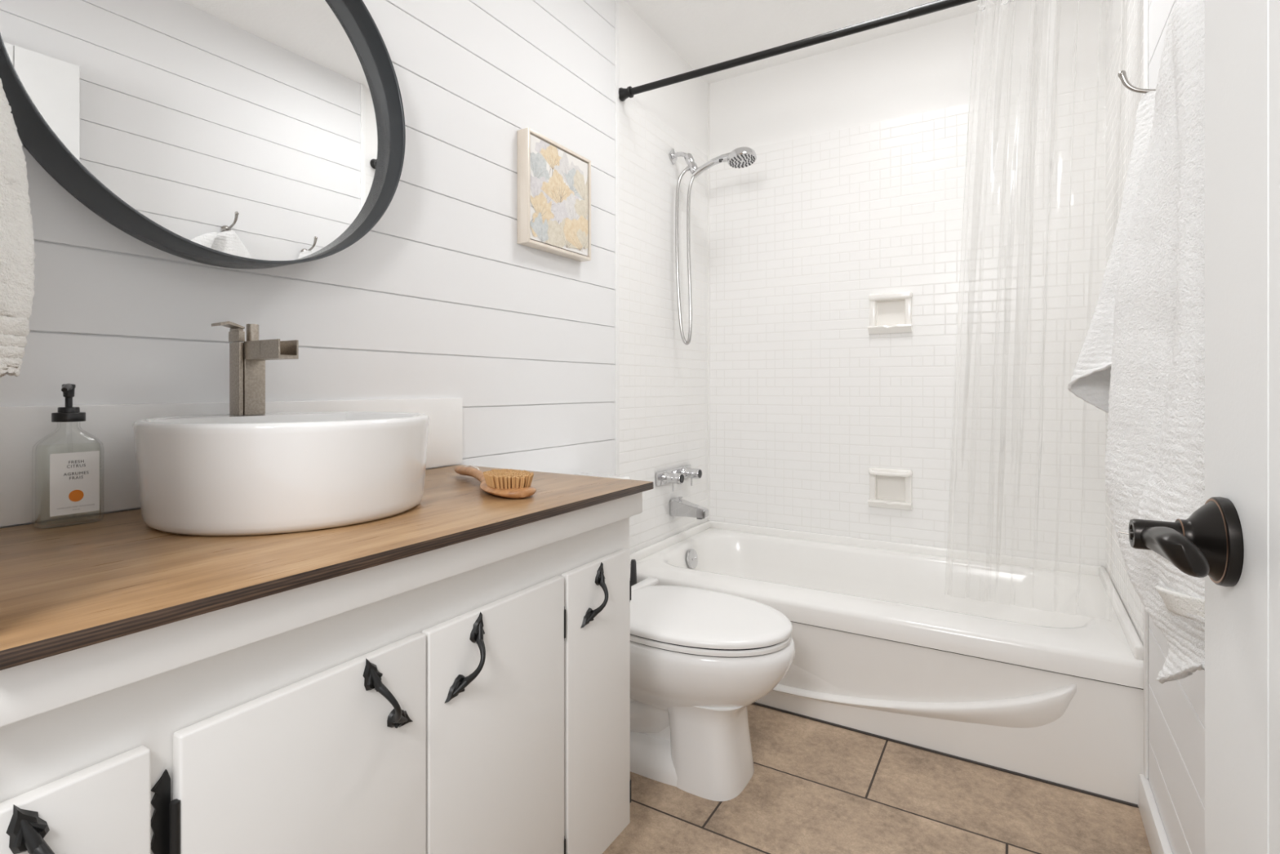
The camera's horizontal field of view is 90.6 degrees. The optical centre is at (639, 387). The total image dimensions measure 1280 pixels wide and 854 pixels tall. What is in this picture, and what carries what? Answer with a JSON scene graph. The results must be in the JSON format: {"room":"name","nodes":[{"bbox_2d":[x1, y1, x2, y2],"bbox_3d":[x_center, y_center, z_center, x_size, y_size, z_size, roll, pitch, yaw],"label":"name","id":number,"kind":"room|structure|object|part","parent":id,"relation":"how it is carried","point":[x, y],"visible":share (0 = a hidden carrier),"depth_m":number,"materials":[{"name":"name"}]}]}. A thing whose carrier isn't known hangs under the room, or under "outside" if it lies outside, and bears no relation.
{"room":"bathroom","nodes":[
{"label":"bathroom","id":0,"kind":"room"},
{"bbox_2d":[0,0,614,528],"bbox_3d":[-0.619,-0.212,1.509,0.100,2.445,1.898,0,0,31],"label":"wall","id":1,"kind":"structure","parent":0,"point":[441,298],"depth_m":1.60,"materials":[{"name":"white paint"}]},
{"bbox_2d":[0,0,405,269],"bbox_3d":[-0.727,-0.552,1.134,0.098,0.663,0.663,0,0,31],"label":"round mirror","id":2,"kind":"object","parent":1,"relation":"attached to","point":[232,134],"visible":0.99,"depth_m":1.10,"materials":[{"name":"grey mirror"}]},
{"bbox_2d":[0,397,462,527],"bbox_3d":[-0.732,0.113,1.212,0.011,0.172,1.033,0,0,31],"label":"backsplash","id":3,"kind":"structure","parent":1,"relation":"attached to","point":[24,473],"depth_m":1.01,"materials":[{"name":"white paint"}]},
{"bbox_2d":[517,127,591,262],"bbox_3d":[-0.260,-0.585,1.971,0.042,0.330,0.314,0,0,31],"label":"framed picture","id":4,"kind":"object","parent":1,"relation":"attached to","point":[554,180],"visible":1,"depth_m":1.93,"materials":[{"name":"beige"}]},
{"bbox_2d":[614,0,618,475],"bbox_3d":[-0.084,-0.393,2.304,0.005,2.085,0.020,0,0,31],"label":"trim","id":5,"kind":"structure","parent":1,"relation":"attached to","point":[616,2],"depth_m":2.30,"materials":[{"name":"white paint"}]},
{"bbox_2d":[613,0,707,553],"bbox_3d":[0.074,-0.212,2.671,0.100,2.445,0.807,0,0,31],"label":"wall tile","id":6,"kind":"structure","parent":1,"relation":"attached to","point":[663,380],"depth_m":2.59,"materials":[{"name":"white tile"}]},
{"bbox_2d":[655,464,702,491],"bbox_3d":[0.178,0.383,2.663,0.086,0.082,0.310,0,0,31],"label":"valve","id":7,"kind":"object","parent":6,"relation":"attached to","point":[675,475],"visible":1,"depth_m":2.59,"materials":[{"name":"silver metal"}]},
{"bbox_3d":[0.137,0.370,2.588,0.076,0.054,0.054,0,0,31],"label":"handle","id":8,"kind":"part","parent":7,"relation":"part of","materials":[{"name":"silver metal"}]},
{"bbox_3d":[0.145,0.370,2.683,0.010,0.056,0.310,0,0,31],"label":"plate","id":9,"kind":"part","parent":7,"relation":"part of","materials":[{"name":"silver metal"}]},
{"bbox_3d":[0.225,0.370,2.734,0.076,0.054,0.054,0,0,31],"label":"handle","id":10,"kind":"part","parent":7,"relation":"part of","materials":[{"name":"silver metal"}]},
{"bbox_2d":[670,496,708,519],"bbox_3d":[0.209,0.500,2.644,0.157,0.083,0.063,0,0,31],"label":"tub spout","id":11,"kind":"object","parent":6,"relation":"attached to","point":[679,507],"visible":1,"depth_m":2.63,"materials":[{"name":"silver metal"}]},
{"bbox_2d":[668,146,756,344],"bbox_3d":[0.296,-0.595,2.583,0.370,0.833,0.116,0,0,31],"label":"shower","id":12,"kind":"object","parent":6,"relation":"attached to","point":[741,157],"visible":1,"depth_m":2.63,"materials":[{"name":"silver metal"}]},
{"bbox_3d":[0.143,-0.977,2.677,0.012,0.068,0.068,0,0,31],"label":"wall plate","id":13,"kind":"part","parent":12,"relation":"part of","materials":[{"name":"silver metal"}]},
{"bbox_3d":[0.175,-0.970,2.658,0.082,0.042,0.019,0,0,31],"label":"arm","id":14,"kind":"part","parent":12,"relation":"part of","materials":[{"name":"silver metal"}]},
{"bbox_3d":[0.308,-0.907,2.578,0.208,0.076,0.038,0,0,31],"label":"handle","id":15,"kind":"part","parent":12,"relation":"part of","materials":[{"name":"silver metal"}]},
{"bbox_2d":[618,0,977,101],"bbox_3d":[0.582,-1.078,1.942,1.518,0.047,0.047,0,0,31],"label":"curtain rod","id":16,"kind":"object","parent":6,"relation":"attached to","point":[939,5],"visible":1,"depth_m":1.98,"materials":[{"name":"black metal"}]},
{"bbox_2d":[977,0,985,11],"bbox_3d":[0.936,-1.061,1.732,0.015,0.067,0.055,0,0,22],"label":"curtain ring","id":17,"kind":"object","parent":16,"relation":"hanging from","point":[980,8],"visible":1,"depth_m":1.73,"materials":[{"name":"white plastic"}]},
{"bbox_2d":[1000,0,1008,4],"bbox_3d":[0.984,-1.061,1.703,0.015,0.067,0.055,0,0,22],"label":"curtain ring","id":18,"kind":"object","parent":16,"relation":"hanging from","point":[1003,2],"visible":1,"depth_m":1.70,"materials":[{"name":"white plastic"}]},
{"bbox_2d":[630,559,636,586],"bbox_3d":[-0.022,0.801,2.182,0.094,0.418,0.094,0,0,31],"label":"toilet brush","id":19,"kind":"object","parent":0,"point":[633,566],"visible":0.16,"depth_m":2.17,"materials":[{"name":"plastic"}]},
{"bbox_2d":[623,0,1019,83],"bbox_3d":[0.309,-1.465,1.484,1.720,0.060,2.805,0,0,31],"label":"ceiling","id":20,"kind":"structure","parent":0,"point":[704,33],"depth_m":2.49,"materials":[{"name":"white paint"}]},
{"bbox_2d":[602,702,1151,853],"bbox_3d":[-0.109,1.035,0.784,1.720,0.050,4.435,0,0,31],"label":"floor","id":21,"kind":"structure","parent":0,"point":[815,786],"depth_m":1.51,"materials":[{"name":"tile"}]},
{"bbox_2d":[0,492,642,853],"bbox_3d":[-0.487,0.613,1.053,0.583,0.794,1.002,0,0,31],"label":"vanity cabinet","id":22,"kind":"object","parent":21,"relation":"on","point":[471,696],"visible":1,"depth_m":0.78,"materials":[{"name":"white paint"}]},
{"bbox_3d":[-0.476,0.391,0.532,0.030,0.110,0.075,0,0,31],"label":"handle","id":23,"kind":"part","parent":22,"relation":"part of","materials":[{"name":"black metal"}]},
{"bbox_3d":[-0.494,0.625,0.547,0.017,0.574,0.117,0,0,31],"label":"door","id":24,"kind":"part","parent":22,"relation":"part of","materials":[{"name":"white paint"}]},
{"bbox_3d":[-0.376,0.625,0.745,0.017,0.574,0.298,0,0,31],"label":"door","id":25,"kind":"part","parent":22,"relation":"part of","materials":[{"name":"white paint"}]},
{"bbox_2d":[0,464,653,670],"bbox_3d":[-0.480,0.208,1.057,0.578,0.016,1.020,0,0,31],"label":"countertop","id":26,"kind":"structure","parent":22,"relation":"on","point":[63,589],"depth_m":0.75,"materials":[{"name":"brown wood"}]},
{"bbox_2d":[31,383,103,528],"bbox_3d":[-0.828,0.097,0.920,0.056,0.206,0.075,0,0,31],"label":"soap bottle","id":27,"kind":"object","parent":26,"relation":"on","point":[74,477],"visible":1,"depth_m":0.91,"materials":[{"name":"clear glass"}]},
{"bbox_2d":[132,411,430,535],"bbox_3d":[-0.563,0.123,1.034,0.417,0.152,0.417,0,0,31],"label":"vessel basin","id":28,"kind":"object","parent":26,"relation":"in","point":[271,473],"visible":0.99,"depth_m":0.86,"materials":[{"name":"white ceramic"}]},
{"bbox_2d":[211,320,298,415],"bbox_3d":[-0.660,-0.033,1.084,0.145,0.162,0.072,0,0,31],"label":"faucet","id":29,"kind":"object","parent":28,"relation":"on","point":[247,359],"visible":1,"depth_m":1.10,"materials":[{"name":"silver metal"}]},
{"bbox_3d":[-0.713,-0.097,1.096,0.034,0.034,0.040,0,0,31],"label":"lever","id":30,"kind":"part","parent":29,"relation":"part of","materials":[{"name":"silver metal"}]},
{"bbox_3d":[-0.693,-0.094,1.132,0.020,0.038,0.020,0,0,31],"label":"post","id":31,"kind":"part","parent":29,"relation":"part of","materials":[{"name":"silver metal"}]},
{"bbox_3d":[-0.635,-0.065,1.089,0.107,0.032,0.034,0,0,31],"label":"spout","id":32,"kind":"part","parent":29,"relation":"part of","materials":[{"name":"silver metal"}]},
{"bbox_2d":[453,464,536,498],"bbox_3d":[-0.309,0.178,1.286,0.087,0.042,0.372,0,0,-33],"label":"bath brush","id":33,"kind":"object","parent":26,"relation":"on","point":[509,483],"visible":1,"depth_m":1.15,"materials":[{"name":"brown wood"}]},
{"bbox_3d":[-0.366,0.185,1.392,0.094,0.027,0.017,0,0,44],"label":"hanging cord","id":34,"kind":"part","parent":33,"relation":"part of","materials":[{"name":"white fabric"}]},
{"bbox_3d":[-0.311,0.391,0.808,0.030,0.110,0.075,0,0,31],"label":"handle","id":35,"kind":"part","parent":22,"relation":"part of","materials":[{"name":"black metal"}]},
{"bbox_3d":[-0.245,0.392,0.919,0.030,0.108,0.075,0,0,31],"label":"handle","id":36,"kind":"part","parent":22,"relation":"part of","materials":[{"name":"black metal"}]},
{"bbox_3d":[-0.220,0.625,1.007,0.017,0.574,0.304,0,0,31],"label":"door","id":37,"kind":"part","parent":22,"relation":"part of","materials":[{"name":"white paint"}]},
{"bbox_3d":[-0.079,0.393,1.198,0.030,0.107,0.073,0,0,31],"label":"handle","id":38,"kind":"part","parent":22,"relation":"part of","materials":[{"name":"black metal"}]},
{"bbox_3d":[-0.082,0.625,1.238,0.017,0.574,0.215,0,0,31],"label":"door","id":39,"kind":"part","parent":22,"relation":"part of","materials":[{"name":"white paint"}]},
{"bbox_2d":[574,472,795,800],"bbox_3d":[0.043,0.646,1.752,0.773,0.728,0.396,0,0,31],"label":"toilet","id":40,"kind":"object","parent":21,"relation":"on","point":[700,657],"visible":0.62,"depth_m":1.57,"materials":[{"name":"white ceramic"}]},
{"bbox_3d":[-0.208,0.296,1.896,0.194,0.028,0.386,0,0,31],"label":"tank lid","id":41,"kind":"part","parent":40,"relation":"part of","materials":[{"name":"white ceramic"}]},
{"bbox_3d":[0.154,0.625,1.684,0.494,0.013,0.374,0,0,31],"label":"seat","id":42,"kind":"part","parent":40,"relation":"part of","materials":[{"name":"white plastic"}]},
{"bbox_3d":[0.149,0.603,1.693,0.516,0.022,0.389,0,0,31],"label":"lid","id":43,"kind":"part","parent":40,"relation":"part of","materials":[{"name":"white plastic"}]},
{"bbox_2d":[630,520,1143,806],"bbox_3d":[0.763,0.817,2.245,1.517,0.386,0.830,0,0,31],"label":"bathtub","id":44,"kind":"object","parent":21,"relation":"on","point":[1028,667],"visible":0.77,"depth_m":1.84,"materials":[{"name":"white ceramic"}]},
{"bbox_3d":[0.217,0.710,2.624,0.027,0.079,0.080,0,0,31],"label":"overflow plate","id":45,"kind":"part","parent":44,"relation":"part of","materials":[{"name":"silver metal"}]},
{"bbox_2d":[630,528,1143,688],"bbox_3d":[0.766,0.798,2.251,1.517,0.292,0.816,0,0,31],"label":"basin","id":46,"kind":"object","parent":44,"relation":"in","point":[862,615],"depth_m":1.96,"materials":[{"name":"white ceramic"}]},
{"bbox_2d":[710,0,1106,568],"bbox_3d":[1.002,-0.212,2.645,1.720,2.445,0.100,0,0,31],"label":"wall","id":47,"kind":"structure","parent":0,"point":[957,164],"depth_m":2.51,"materials":[{"name":"white tile"}]},
{"bbox_2d":[707,83,710,519],"bbox_3d":[0.324,-0.403,2.989,0.012,2.065,0.012,0,0,31],"label":"trim","id":48,"kind":"structure","parent":47,"relation":"attached to","point":[708,84],"depth_m":2.98,"materials":[{"name":"white"}]},
{"bbox_2d":[867,291,912,334],"bbox_3d":[1.019,-0.302,2.573,0.167,0.164,0.067,0,0,31],"label":"soap dish","id":49,"kind":"object","parent":47,"relation":"attached to","point":[890,313],"visible":1,"depth_m":2.58,"materials":[{"name":"white ceramic"}]},
{"bbox_2d":[867,466,912,510],"bbox_3d":[1.014,0.409,2.565,0.169,0.162,0.086,0,0,31],"label":"soap dish","id":50,"kind":"object","parent":47,"relation":"attached to","point":[889,488],"visible":1,"depth_m":2.58,"materials":[{"name":"white ceramic"}]},
{"bbox_2d":[1147,0,1204,853],"bbox_3d":[0.765,-0.212,0.667,0.100,2.445,1.870,0,0,31],"label":"wall","id":51,"kind":"structure","parent":0,"point":[1176,708],"depth_m":1.24,"materials":[{"name":"white paint"}]},
{"bbox_2d":[1106,0,1143,645],"bbox_3d":[1.458,-0.212,1.829,0.100,2.445,0.835,0,0,31],"label":"wall tile","id":52,"kind":"structure","parent":51,"relation":"attached to","point":[1124,18],"depth_m":1.91,"materials":[{"name":"white tile"}]},
{"bbox_2d":[1117,70,1155,93],"bbox_3d":[1.020,-0.602,1.278,0.087,0.095,0.038,0,0,31],"label":"robe hook","id":53,"kind":"object","parent":51,"relation":"attached to","point":[1122,75],"visible":0.52,"depth_m":1.29,"materials":[{"name":"silver metal"}]},
{"bbox_2d":[1067,90,1155,413],"bbox_3d":[0.985,-0.244,1.319,0.152,0.696,0.248,0,0,31],"label":"bath towel","id":54,"kind":"object","parent":53,"relation":"hanging from","point":[1090,381],"visible":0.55,"depth_m":1.31,"materials":[{"name":"white fabric"}]},
{"bbox_2d":[1143,0,1148,778],"bbox_3d":[1.200,-0.257,1.500,0.007,2.356,0.022,0,0,31],"label":"trim","id":55,"kind":"structure","parent":51,"relation":"attached to","point":[1145,2],"depth_m":1.49,"materials":[{"name":"white paint"}]},
{"bbox_2d":[1138,773,1173,853],"bbox_3d":[0.749,0.966,0.755,0.016,0.088,1.764,0,0,31],"label":"baseboard","id":56,"kind":"structure","parent":51,"relation":"attached to","point":[1157,839],"depth_m":1.38,"materials":[{"name":"white paint"}]},
{"bbox_3d":[-0.379,-0.212,0.331,1.720,2.445,0.120,0,0,31],"label":"wall","id":57,"kind":"structure","parent":0,"visible":0},
{"bbox_2d":[1118,0,1279,853],"bbox_3d":[0.380,-0.009,0.338,0.113,2.022,0.658,0,0,28],"label":"door","id":58,"kind":"structure","parent":57,"relation":"in","point":[1232,541],"depth_m":0.53,"materials":[{"name":"white paint"}]},
{"bbox_3d":[0.462,0.138,0.554,0.037,0.035,0.101,0,0,24],"label":"lever","id":59,"kind":"part","parent":58,"relation":"part of","materials":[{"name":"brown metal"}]},
{"bbox_3d":[-0.809,-0.480,0.693,0.036,0.036,0.060,0,0,31],"label":"towel hook","id":60,"kind":"object","parent":57,"relation":"attached to","visible":0},
{"bbox_2d":[0,78,35,377],"bbox_3d":[-0.792,-0.246,0.723,0.162,0.467,0.132,0,0,31],"label":"hand towel","id":61,"kind":"object","parent":60,"relation":"hanging from","point":[17,254],"visible":1,"depth_m":0.73,"materials":[{"name":"white fabric"}]},
{"bbox_3d":[0.856,-0.632,1.003,0.087,0.095,0.038,0,0,31],"label":"robe hook","id":62,"kind":"object","parent":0,"visible":0},
{"bbox_2d":[1104,0,1204,683],"bbox_3d":[0.788,-0.074,0.951,0.110,1.067,0.473,0,0,31],"label":"bath towel","id":63,"kind":"object","parent":62,"relation":"hanging from","point":[1154,460],"visible":0.81,"depth_m":0.96,"materials":[{"name":"white fabric"}]}
]}

